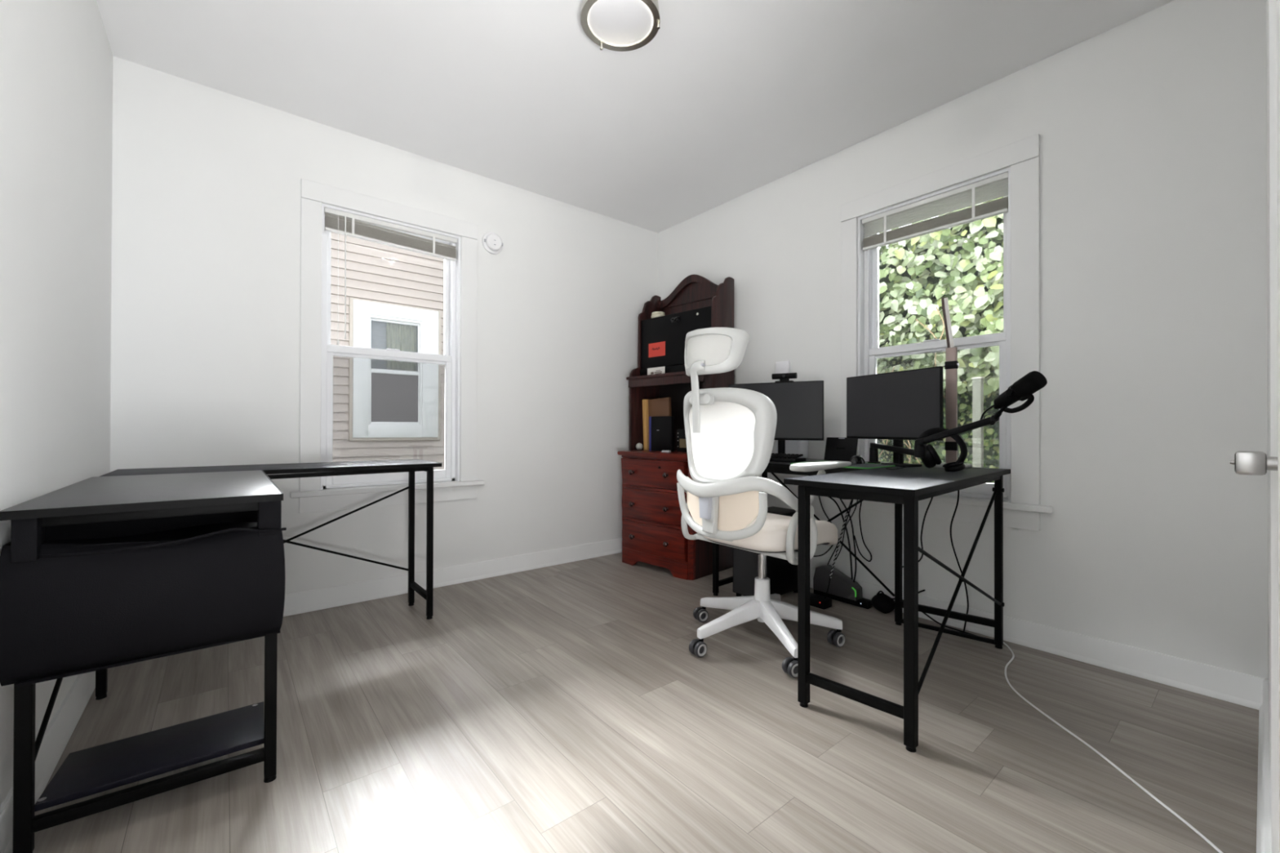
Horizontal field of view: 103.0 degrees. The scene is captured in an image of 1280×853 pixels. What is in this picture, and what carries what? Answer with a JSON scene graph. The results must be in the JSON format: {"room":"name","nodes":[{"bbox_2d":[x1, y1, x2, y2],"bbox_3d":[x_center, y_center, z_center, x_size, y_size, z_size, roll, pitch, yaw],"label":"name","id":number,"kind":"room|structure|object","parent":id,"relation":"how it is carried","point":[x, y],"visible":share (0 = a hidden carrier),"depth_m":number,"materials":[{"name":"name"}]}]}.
{"room":"home office","nodes":[
{"label":"home office","id":0,"kind":"room"},
{"bbox_2d":[0,0,112,806],"bbox_3d":[-0.925,-0.325,0.417,0.150,2.530,4.400,0,0,-39],"label":"wall","id":1,"kind":"structure","parent":0,"point":[56,55],"depth_m":1.42,"materials":[{"name":"paint"}]},
{"bbox_2d":[0,671,95,852],"bbox_3d":[-0.952,0.888,0.577,0.020,0.105,4.113,0,0,-39],"label":"baseboard","id":2,"kind":"structure","parent":1,"relation":"attached to","point":[56,736],"depth_m":1.43,"materials":[{"name":"paint"}]},
{"bbox_2d":[110,55,657,594],"bbox_3d":[-1.104,-0.313,3.206,3.395,2.530,0.150,0,0,-39],"label":"wall","id":3,"kind":"structure","parent":0,"point":[206,180],"depth_m":2.62,"materials":[{"name":"paint"}]},
{"bbox_2d":[289,177,484,513],"bbox_3d":[-1.411,-0.408,2.927,1.000,1.704,0.195,0,0,-39],"label":"window","id":4,"kind":"structure","parent":3,"relation":"in","point":[458,480],"depth_m":2.83,"materials":[{"name":"paint"}]},
{"bbox_2d":[324,207,457,344],"bbox_3d":[-1.394,-0.797,2.901,0.695,0.723,0.040,0,0,-39],"label":"window blind","id":5,"kind":"object","parent":4,"relation":"attached to","point":[340,224],"visible":1,"depth_m":2.87,"materials":[{"name":"white plastic"}]},
{"bbox_2d":[283,537,622,617],"bbox_3d":[-1.053,0.899,3.135,3.095,0.105,0.020,0,0,-39],"label":"baseboard","id":6,"kind":"structure","parent":3,"relation":"attached to","point":[295,603],"depth_m":3.04,"materials":[{"name":"paint"}]},
{"bbox_2d":[481,231,502,253],"bbox_3d":[-0.928,-1.167,3.226,0.136,0.136,0.044,0,0,-39],"label":"smoke detector","id":7,"kind":"object","parent":3,"relation":"attached to","point":[492,242],"visible":1,"depth_m":3.21,"materials":[{"name":"white plastic"}]},
{"bbox_2d":[96,0,1173,232],"bbox_3d":[0.289,-1.643,1.506,3.395,0.120,4.550,0,0,-39],"label":"ceiling","id":8,"kind":"structure","parent":0,"point":[728,100],"depth_m":2.27,"materials":[{"name":"paint"}]},
{"bbox_2d":[580,0,660,51],"bbox_3d":[-0.072,-1.535,1.889,0.294,0.094,0.294,0,0,-39],"label":"ceiling lamp","id":9,"kind":"object","parent":8,"relation":"attached to","point":[619,25],"visible":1,"depth_m":1.88,"materials":[{"name":"silver metal"}]},
{"bbox_2d":[32,552,1258,852],"bbox_3d":[0.283,1.007,1.494,3.395,0.120,4.550,0,0,-39],"label":"floor","id":10,"kind":"structure","parent":0,"point":[565,708],"depth_m":1.54,"materials":[{"name":"wood"}]},
{"bbox_2d":[0,458,441,852],"bbox_3d":[-1.283,0.562,1.933,1.210,0.768,1.365,0,0,-39],"label":"desk","id":11,"kind":"object","parent":10,"relation":"on","point":[118,567],"visible":1,"depth_m":1.24,"materials":[{"name":"black laminate"}]},
{"bbox_2d":[34,702,263,812],"bbox_3d":[-1.243,0.848,1.338,0.420,0.015,0.235,0,0,-39],"label":"shelf","id":12,"kind":"object","parent":11,"relation":"attached to","point":[83,773],"depth_m":1.31,"materials":[{"name":"black laminate"}]},
{"bbox_2d":[617,449,733,580],"bbox_3d":[0.225,0.565,3.506,0.695,0.782,0.520,0,0,45],"label":"dresser","id":13,"kind":"object","parent":10,"relation":"on","point":[652,534],"visible":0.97,"depth_m":3.31,"materials":[{"name":"brown wood"}]},
{"bbox_2d":[635,443,642,450],"bbox_3d":[-0.005,0.147,3.723,0.052,0.054,0.052,0,0,45],"label":"ball","id":14,"kind":"object","parent":13,"relation":"on","point":[639,446],"visible":1,"depth_m":3.71,"materials":[{"name":"beige plastic"}]},
{"bbox_2d":[642,397,671,450],"bbox_3d":[0.169,-0.015,3.714,0.256,0.382,0.180,0,0,45],"label":"box file","id":15,"kind":"object","parent":13,"relation":"on","point":[658,406],"visible":0.56,"depth_m":3.71,"materials":[{"name":"brown cardboard"}]},
{"bbox_2d":[648,416,674,452],"bbox_3d":[0.149,0.051,3.571,0.212,0.245,0.030,0,0,45],"label":"binder","id":16,"kind":"object","parent":13,"relation":"on","point":[661,428],"visible":0.99,"depth_m":3.55,"materials":[{"name":"black plastic"}]},
{"bbox_2d":[626,274,733,450],"bbox_3d":[0.273,-0.459,3.577,0.709,1.268,0.342,0,0,45],"label":"hutch","id":17,"kind":"object","parent":13,"relation":"on","point":[695,291],"visible":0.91,"depth_m":3.70,"materials":[{"name":"brown wood"}]},
{"bbox_2d":[647,366,665,374],"bbox_3d":[0.114,-0.390,3.608,0.168,0.058,0.004,0,0,45],"label":"price card","id":18,"kind":"object","parent":17,"relation":"on","point":[661,370],"visible":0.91,"depth_m":3.60,"materials":[{"name":"white paper"}]},
{"bbox_2d":[650,369,662,374],"bbox_3d":[0.115,-0.384,3.604,0.108,0.026,0.001,0,0,45],"label":"print","id":19,"kind":"object","parent":18,"relation":"attached to","point":[651,373],"depth_m":3.60},
{"bbox_2d":[640,364,685,375],"bbox_3d":[0.302,-0.391,3.608,0.647,0.062,0.215,0,0,45],"label":"flat box","id":20,"kind":"object","parent":17,"relation":"on","point":[677,368],"visible":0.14,"depth_m":3.54,"materials":[{"name":"black plastic"}]},
{"bbox_2d":[640,306,711,368],"bbox_3d":[0.295,-0.607,3.602,0.653,0.360,0.236,0,0,45],"label":"case","id":21,"kind":"object","parent":20,"relation":"on","point":[663,338],"visible":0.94,"depth_m":3.58,"materials":[{"name":"black plastic"}]},
{"bbox_2d":[651,311,665,318],"bbox_3d":[0.134,-0.811,3.733,0.106,0.048,0.106,0,0,45],"label":"jar","id":22,"kind":"object","parent":21,"relation":"on","point":[655,314],"visible":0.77,"depth_m":3.69,"materials":[{"name":"beige ceramic"}]},
{"bbox_2d":[626,371,704,387],"bbox_3d":[0.269,-0.321,3.573,0.709,0.076,0.332,0,0,45],"label":"shelf","id":23,"kind":"object","parent":17,"relation":"attached to","point":[673,380],"depth_m":3.53,"materials":[{"name":"brown wood"}]},
{"bbox_2d":[677,429,687,452],"bbox_3d":[0.332,0.096,3.472,0.125,0.155,0.102,0,0,45],"label":"box","id":24,"kind":"object","parent":13,"relation":"on","point":[682,444],"visible":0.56,"depth_m":3.45,"materials":[{"name":"black plastic"}]},
{"bbox_2d":[676,327,851,678],"bbox_3d":[0.483,0.283,2.249,0.756,1.334,0.676,0,0,-39],"label":"office chair","id":25,"kind":"object","parent":10,"relation":"on","point":[730,433],"visible":0.98,"depth_m":2.02,"materials":[{"name":"white plastic"}]},
{"bbox_2d":[733,506,797,596],"bbox_3d":[0.727,0.720,2.899,0.374,0.470,0.205,0,0,-39],"label":"computer tower","id":26,"kind":"object","parent":10,"relation":"on","point":[782,575],"visible":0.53,"depth_m":2.81,"materials":[{"name":"black plastic"}]},
{"bbox_2d":[809,592,831,609],"bbox_3d":[0.936,0.932,2.730,0.082,0.045,0.160,0,0,-39],"label":"power adapter","id":27,"kind":"object","parent":10,"relation":"on","point":[817,601],"visible":0.6,"depth_m":2.68,"materials":[{"name":"black plastic"}]},
{"bbox_2d":[813,589,872,608],"bbox_3d":[1.107,0.936,2.792,0.055,0.038,0.320,0,0,-39],"label":"power strip","id":28,"kind":"object","parent":10,"relation":"on","point":[865,603],"visible":0.7,"depth_m":2.73,"materials":[{"name":"black plastic"}]},
{"bbox_2d":[813,564,862,600],"bbox_3d":[1.081,0.847,2.786,0.086,0.139,0.256,0,0,-39],"label":"router","id":29,"kind":"object","parent":28,"relation":"on","point":[841,584],"visible":1,"depth_m":2.76,"materials":[{"name":"grey plastic"}]},
{"bbox_2d":[870,589,925,605],"bbox_3d":[1.300,0.870,2.580,0.258,0.137,0.021,0,0,40],"label":"power cable","id":30,"kind":"object","parent":28,"relation":"on","point":[923,590],"visible":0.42,"depth_m":2.52,"materials":[{"name":"black plastic"}]},
{"bbox_2d":[712,457,1010,752],"bbox_3d":[0.779,0.568,2.346,1.164,0.768,1.400,0,0,-39],"label":"desk","id":31,"kind":"object","parent":10,"relation":"on","point":[908,486],"visible":0.78,"depth_m":1.72,"materials":[{"name":"black metal"}]},
{"bbox_2d":[728,380,823,453],"bbox_3d":[0.790,-0.031,2.945,0.536,0.437,0.131,0,0,28],"label":"computer monitor","id":32,"kind":"object","parent":31,"relation":"on","point":[799,405],"visible":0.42,"depth_m":2.83,"materials":[{"name":"black plastic"}]},
{"bbox_2d":[771,372,796,382],"bbox_3d":[0.826,-0.278,2.913,0.136,0.054,0.040,0,0,28],"label":"webcam","id":33,"kind":"object","parent":32,"relation":"on","point":[783,377],"visible":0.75,"depth_m":2.90,"materials":[{"name":"black plastic"}]},
{"bbox_2d":[768,453,805,462],"bbox_3d":[0.669,0.166,2.804,0.450,0.038,0.140,0,0,41],"label":"keyboard","id":34,"kind":"object","parent":31,"relation":"on","point":[776,457],"visible":0.41,"depth_m":2.67,"materials":[{"name":"black plastic"}]},
{"bbox_2d":[776,440,808,458],"bbox_3d":[0.904,0.125,3.028,0.092,0.125,0.170,0,0,-39],"label":"speaker","id":35,"kind":"object","parent":31,"relation":"on","point":[792,446],"visible":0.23,"depth_m":2.97},
{"bbox_2d":[777,440,797,453],"bbox_3d":[0.869,0.128,3.000,0.002,0.100,0.140,0,0,-39],"label":"grille","id":36,"kind":"object","parent":35,"relation":"attached to","point":[791,446],"depth_m":2.98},
{"bbox_2d":[813,496,833,556],"bbox_3d":[1.020,0.473,2.892,0.196,0.532,0.081,0,0,40],"label":"power cable","id":37,"kind":"object","parent":31,"relation":"hanging from","point":[828,549],"visible":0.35,"depth_m":2.87,"materials":[{"name":"black plastic"}]},
{"bbox_2d":[824,499,852,599],"bbox_3d":[1.071,0.557,2.657,0.205,0.704,0.016,0,0,14],"label":"cable","id":38,"kind":"object","parent":31,"relation":"hanging from","point":[846,514],"visible":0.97,"depth_m":2.66,"materials":[{"name":"black plastic"}]},
{"bbox_2d":[826,499,853,564],"bbox_3d":[1.113,0.561,2.810,0.057,0.710,0.187,0,0,-39],"label":"power cable","id":39,"kind":"object","parent":31,"relation":"hanging from","point":[852,500],"visible":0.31,"depth_m":2.82,"materials":[{"name":"black plastic"}]},
{"bbox_2d":[823,437,857,462],"bbox_3d":[1.099,0.123,2.764,0.075,0.128,0.176,0,0,-42],"label":"tablet","id":40,"kind":"object","parent":31,"relation":"on","point":[837,449],"visible":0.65,"depth_m":2.75,"materials":[{"name":"black plastic"}]},
{"bbox_2d":[828,497,853,579],"bbox_3d":[1.064,0.516,2.874,0.053,0.621,0.309,0,0,-41],"label":"power cable","id":41,"kind":"object","parent":31,"relation":"hanging from","point":[831,498],"visible":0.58,"depth_m":2.78,"materials":[{"name":"black plastic"}]},
{"bbox_2d":[791,460,895,468],"bbox_3d":[0.977,0.182,2.449,0.319,0.005,0.399,0,0,-39],"label":"mat","id":42,"kind":"object","parent":31,"relation":"on","point":[867,465],"visible":0.58,"depth_m":2.34,"materials":[{"name":"fabric"}]},
{"bbox_2d":[849,454,865,463],"bbox_3d":[1.067,0.160,2.497,0.066,0.039,0.116,0,0,41],"label":"computer mouse","id":43,"kind":"object","parent":42,"relation":"on","point":[855,459],"visible":0.96,"depth_m":2.46,"materials":[{"name":"black plastic"}]},
{"bbox_2d":[834,499,857,566],"bbox_3d":[1.146,0.491,2.776,0.056,0.570,0.168,0,0,-43],"label":"power cable","id":44,"kind":"object","parent":31,"relation":"hanging from","point":[857,500],"visible":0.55,"depth_m":2.82,"materials":[{"name":"black plastic"}]},
{"bbox_2d":[840,498,856,582],"bbox_3d":[1.113,0.521,2.832,0.047,0.630,0.230,0,0,-29],"label":"power cable","id":45,"kind":"object","parent":31,"relation":"hanging from","point":[842,501],"visible":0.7,"depth_m":2.76,"materials":[{"name":"black plastic"}]},
{"bbox_2d":[853,502,871,561],"bbox_3d":[1.177,0.464,2.721,0.082,0.518,0.106,0,0,-39],"label":"power cable","id":46,"kind":"object","parent":31,"relation":"hanging from","point":[862,556],"visible":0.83,"depth_m":2.75,"materials":[{"name":"black plastic"}]},
{"bbox_2d":[846,366,942,466],"bbox_3d":[1.216,-0.033,2.390,0.131,0.437,0.522,0,0,-22],"label":"computer monitor","id":47,"kind":"object","parent":31,"relation":"on","point":[899,406],"visible":0.94,"depth_m":2.34,"materials":[{"name":"black plastic"}]},
{"bbox_2d":[902,497,933,568],"bbox_3d":[1.354,0.446,2.424,0.072,0.483,0.186,0,0,-36],"label":"power cable","id":48,"kind":"object","parent":31,"relation":"hanging from","point":[931,500],"visible":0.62,"depth_m":2.46,"materials":[{"name":"black plastic"}]},
{"bbox_2d":[884,427,967,471],"bbox_3d":[1.192,0.096,2.133,0.301,0.184,0.136,0,0,35],"label":"headphones","id":49,"kind":"object","parent":31,"relation":"on","point":[932,458],"visible":0.75,"depth_m":2.08,"materials":[{"name":"black plastic"}]},
{"bbox_2d":[920,444,941,468],"bbox_3d":[1.197,0.123,2.105,0.100,0.100,0.093,0,0,-39],"label":"ear cup","id":50,"kind":"object","parent":49,"relation":"on","point":[932,459],"depth_m":2.07,"materials":[{"name":"black fabric"}]},
{"bbox_2d":[942,462,964,471],"bbox_3d":[1.293,0.166,2.098,0.080,0.045,0.081,0,0,-39],"label":"ear cup","id":51,"kind":"object","parent":49,"relation":"on","point":[953,466],"depth_m":2.07,"materials":[{"name":"black fabric"}]},
{"bbox_2d":[867,404,1007,463],"bbox_3d":[1.163,0.052,2.144,0.139,0.265,0.818,0,0,-6],"label":"boom arm","id":52,"kind":"object","parent":31,"relation":"attached to","point":[919,451],"visible":0.97,"depth_m":2.01,"materials":[{"name":"black metal"}]},
{"bbox_2d":[992,370,1047,413],"bbox_3d":[1.270,-0.113,1.712,0.068,0.136,0.173,0,0,-14],"label":"microphone","id":53,"kind":"object","parent":52,"relation":"attached to","point":[1022,389],"visible":1,"depth_m":1.68,"materials":[{"name":"black metal"}]},
{"bbox_2d":[934,297,972,468],"bbox_3d":[1.415,-0.206,2.310,0.110,0.783,0.130,0,0,-39],"label":"desk lamp","id":54,"kind":"object","parent":31,"relation":"on","point":[951,365],"visible":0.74,"depth_m":2.31,"materials":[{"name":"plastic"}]},
{"bbox_2d":[950,490,968,631],"bbox_3d":[1.441,0.577,2.321,0.147,0.744,0.074,0,0,-39],"label":"power cable","id":55,"kind":"object","parent":31,"relation":"hanging from","point":[957,500],"visible":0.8,"depth_m":2.34,"materials":[{"name":"black plastic"}]},
{"bbox_2d":[871,591,894,613],"bbox_3d":[1.253,0.901,2.620,0.110,0.116,0.116,0,0,-39],"label":"laptop bag","id":56,"kind":"object","parent":10,"relation":"on","point":[882,602],"visible":0.97,"depth_m":2.58,"materials":[{"name":"black fabric"}]},
{"bbox_2d":[922,612,977,635],"bbox_3d":[1.476,0.928,2.377,0.022,0.054,0.334,0,0,-33],"label":"power cable","id":57,"kind":"object","parent":10,"relation":"on","point":[926,615],"visible":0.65,"depth_m":2.41,"materials":[{"name":"black plastic"}]},
{"bbox_2d":[1003,641,1222,852],"bbox_3d":[1.371,0.941,1.669,0.141,0.020,1.239,0,0,16],"label":"cable","id":58,"kind":"object","parent":10,"relation":"on","point":[1186,823],"visible":0.96,"depth_m":1.42,"materials":[{"name":"plastic"}]},
{"bbox_2d":[657,0,1268,679],"bbox_3d":[1.222,-0.309,2.919,0.150,2.530,3.233,0,0,-39],"label":"wall","id":59,"kind":"structure","parent":0,"point":[1151,126],"depth_m":2.01,"materials":[{"name":"paint"}]},
{"bbox_2d":[775,360,789,373],"bbox_3d":[0.892,-0.354,3.188,0.024,0.110,0.100,0,0,-39],"label":"wall panel","id":60,"kind":"object","parent":59,"relation":"attached to","point":[783,366],"visible":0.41,"depth_m":3.18,"materials":[{"name":"white plastic"}]},
{"bbox_2d":[840,133,1052,531],"bbox_3d":[1.476,-0.403,2.572,0.195,1.704,0.988,0,0,-39],"label":"window","id":61,"kind":"structure","parent":59,"relation":"in","point":[1019,343],"depth_m":2.35,"materials":[{"name":"paint"}]},
{"bbox_2d":[862,172,1008,250],"bbox_3d":[1.452,-1.063,2.563,0.031,0.180,0.679,0,0,-39],"label":"window blind","id":62,"kind":"object","parent":61,"relation":"attached to","point":[994,187],"visible":0.82,"depth_m":2.52,"materials":[{"name":"white plastic"}]},
{"bbox_2d":[809,568,1268,710],"bbox_3d":[1.116,0.903,2.907,0.020,0.105,3.113,0,0,-39],"label":"baseboard","id":63,"kind":"structure","parent":59,"relation":"attached to","point":[1223,684],"depth_m":1.99,"materials":[{"name":"paint"}]},
{"bbox_2d":[1266,0,1279,852],"bbox_3d":[1.374,-0.321,0.283,3.245,2.530,1.287,0,0,-39],"label":"wall","id":64,"kind":"structure","parent":0,"point":[1273,6],"depth_m":0.82,"materials":[{"name":"paint"}]},
{"bbox_2d":[1230,450,1277,475],"bbox_3d":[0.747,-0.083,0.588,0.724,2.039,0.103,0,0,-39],"label":"door knob","id":65,"kind":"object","parent":64,"relation":"in","point":[1246,463],"depth_m":0.78,"materials":[{"name":"metal"}]},
{"bbox_2d":[1256,678,1271,852],"bbox_3d":[1.560,0.897,1.273,1.395,0.105,0.020,0,0,-39],"label":"baseboard","id":66,"kind":"structure","parent":64,"relation":"attached to","point":[1263,824],"depth_m":1.26,"materials":[{"name":"paint"}]},
{"label":"outside","id":67,"kind":"structure","parent":0,"visible":0},
{"bbox_3d":[0.139,1.459,4.117,18.000,0.200,18.000,0,0,-39],"label":"ground","id":68,"kind":"structure","parent":67,"visible":0},
{"bbox_2d":[330,231,444,470],"bbox_3d":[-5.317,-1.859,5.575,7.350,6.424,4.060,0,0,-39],"label":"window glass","id":69,"kind":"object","parent":68,"relation":"on","point":[384,410],"visible":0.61,"depth_m":5.24,"materials":[{"name":"clear glass"}]},
{"bbox_2d":[370,320,417,371],"bbox_3d":[-2.596,-0.567,5.384,0.660,1.250,0.010,0,0,-39],"label":"shade","id":70,"kind":"object","parent":69,"relation":"hanging from","point":[379,329],"depth_m":5.30,"materials":[{"name":"fabric"}]},
{"bbox_2d":[386,322,416,371],"bbox_3d":[-2.520,-0.771,5.388,0.300,0.660,0.024,0,0,-39],"label":"curtain","id":71,"kind":"object","parent":69,"relation":"hanging from","point":[402,337],"depth_m":5.39,"materials":[{"name":"green fabric"}]},
{"bbox_2d":[876,196,1003,483],"bbox_3d":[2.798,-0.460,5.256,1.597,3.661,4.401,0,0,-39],"label":"window glass","id":72,"kind":"object","parent":68,"relation":"on","point":[962,264],"visible":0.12,"depth_m":4.59,"materials":[{"name":"clear glass"}]},
{"bbox_2d":[971,376,984,467],"bbox_3d":[2.614,0.491,3.937,0.070,1.745,0.070,0,0,-39],"label":"fence post","id":73,"kind":"object","parent":68,"relation":"on","point":[977,382],"visible":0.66,"depth_m":3.92,"materials":[{"name":"white wood"}]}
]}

